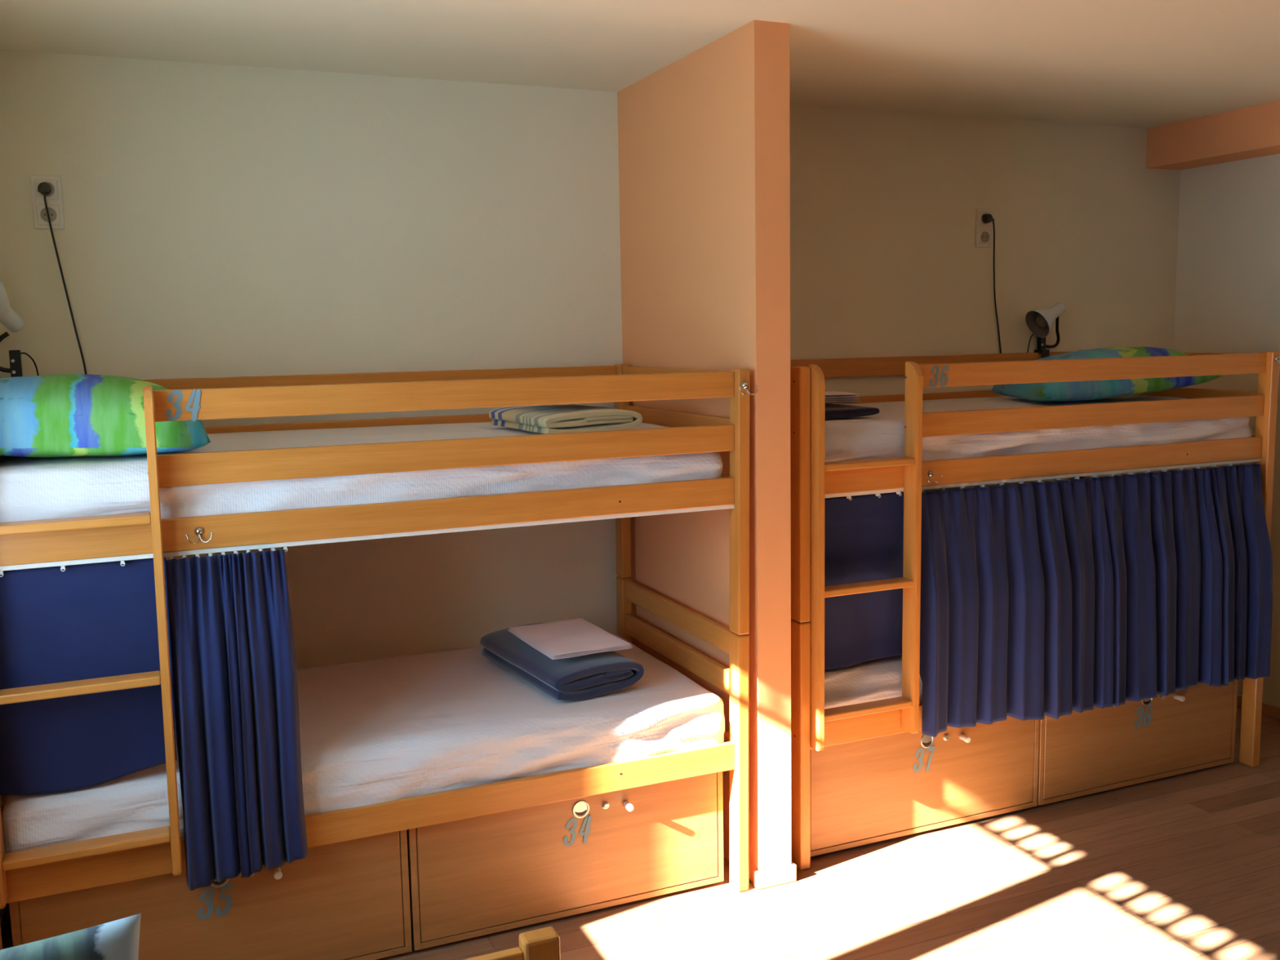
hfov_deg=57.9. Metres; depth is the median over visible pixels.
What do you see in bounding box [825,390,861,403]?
sheet
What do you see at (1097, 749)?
drawer
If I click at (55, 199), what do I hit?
wall socket
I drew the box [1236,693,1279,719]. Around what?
baseboard
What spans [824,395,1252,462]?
mattress
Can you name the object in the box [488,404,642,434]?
blanket
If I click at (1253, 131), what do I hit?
ceiling beam
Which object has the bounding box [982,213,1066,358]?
lamp
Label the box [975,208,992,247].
wall socket
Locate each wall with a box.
[0,48,1180,803]
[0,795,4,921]
[617,19,791,882]
[1168,153,1279,706]
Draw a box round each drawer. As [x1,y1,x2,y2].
[8,830,412,959]
[406,771,724,951]
[810,715,1039,856]
[1037,679,1237,805]
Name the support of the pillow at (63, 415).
on the mattress at (32, 488)
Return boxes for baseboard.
[753,861,796,889]
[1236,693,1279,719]
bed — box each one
[0,364,758,950]
[463,926,559,959]
[790,350,1279,870]
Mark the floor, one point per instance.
(1184, 866)
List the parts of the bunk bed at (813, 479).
post, post, rail, rail, rail, rail, post, guard rail, guard rail, rail, rail, post, post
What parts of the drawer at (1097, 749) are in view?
finger pull, knob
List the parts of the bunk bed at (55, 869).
post, rail, rail, rail, rail, rail, guard rail, guard rail, post, post, rail, rail, rail, rail, rail, rail, post, post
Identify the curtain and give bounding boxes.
[0,546,308,890]
[824,463,1272,737]
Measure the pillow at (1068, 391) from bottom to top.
0.206 m
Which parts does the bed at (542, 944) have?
rail, post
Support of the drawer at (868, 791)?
on the floor
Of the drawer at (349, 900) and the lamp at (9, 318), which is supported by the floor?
the drawer at (349, 900)
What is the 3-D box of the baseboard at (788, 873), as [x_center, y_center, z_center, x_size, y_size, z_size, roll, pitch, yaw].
[0.420,1.237,3.625,0.141,0.055,0.041,-4,8,-23]
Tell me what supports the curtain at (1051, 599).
hanging from the bunk bed at (813, 479)
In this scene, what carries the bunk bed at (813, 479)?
on the floor
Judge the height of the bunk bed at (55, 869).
1.613 m
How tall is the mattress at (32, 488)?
0.194 m
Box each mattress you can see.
[0,422,723,522]
[1,632,724,853]
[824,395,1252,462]
[824,654,922,709]
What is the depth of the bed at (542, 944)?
1.75 m
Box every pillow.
[0,373,211,457]
[0,913,141,959]
[991,346,1221,401]
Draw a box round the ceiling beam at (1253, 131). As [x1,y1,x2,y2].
[1146,100,1279,169]
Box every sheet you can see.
[507,617,632,659]
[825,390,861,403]
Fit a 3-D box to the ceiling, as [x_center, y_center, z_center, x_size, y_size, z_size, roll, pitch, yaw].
[1.212,-1.217,1.876,5.448,0.150,5.733,-4,8,-23]
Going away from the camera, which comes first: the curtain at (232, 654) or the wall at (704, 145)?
the curtain at (232, 654)
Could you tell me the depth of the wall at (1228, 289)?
5.09 m
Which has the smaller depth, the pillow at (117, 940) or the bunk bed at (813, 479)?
the pillow at (117, 940)
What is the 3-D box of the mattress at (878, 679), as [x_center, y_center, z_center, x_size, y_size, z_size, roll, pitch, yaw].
[1.258,0.617,4.502,1.965,0.193,0.935,-4,8,-23]
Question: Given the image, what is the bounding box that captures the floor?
[0,706,1279,959]
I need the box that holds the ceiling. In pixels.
[0,0,1279,128]
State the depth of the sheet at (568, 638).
3.68 m
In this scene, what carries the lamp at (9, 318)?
attached to the bunk bed at (55, 869)
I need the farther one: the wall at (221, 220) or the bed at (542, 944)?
the wall at (221, 220)
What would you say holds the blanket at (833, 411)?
on the mattress at (881, 434)
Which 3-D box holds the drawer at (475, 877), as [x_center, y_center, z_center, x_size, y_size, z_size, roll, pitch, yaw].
[-0.338,1.070,3.757,0.973,0.380,0.838,-4,8,-23]
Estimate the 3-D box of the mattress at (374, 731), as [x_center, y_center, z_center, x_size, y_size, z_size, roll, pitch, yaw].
[-0.810,0.767,3.578,1.965,0.204,0.933,-4,8,-23]
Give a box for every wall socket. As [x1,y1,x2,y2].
[30,174,65,229]
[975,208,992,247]
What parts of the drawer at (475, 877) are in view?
finger pull, knob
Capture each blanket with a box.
[479,622,644,700]
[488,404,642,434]
[825,403,879,418]
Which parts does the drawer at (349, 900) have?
finger pull, knob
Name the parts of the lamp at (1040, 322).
power cord, clamp post, bulb, lamp shade, arm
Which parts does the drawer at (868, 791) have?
finger pull, knob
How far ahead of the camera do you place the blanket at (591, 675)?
3.56 m
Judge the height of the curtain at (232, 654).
0.836 m
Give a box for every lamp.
[0,182,87,377]
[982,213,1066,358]

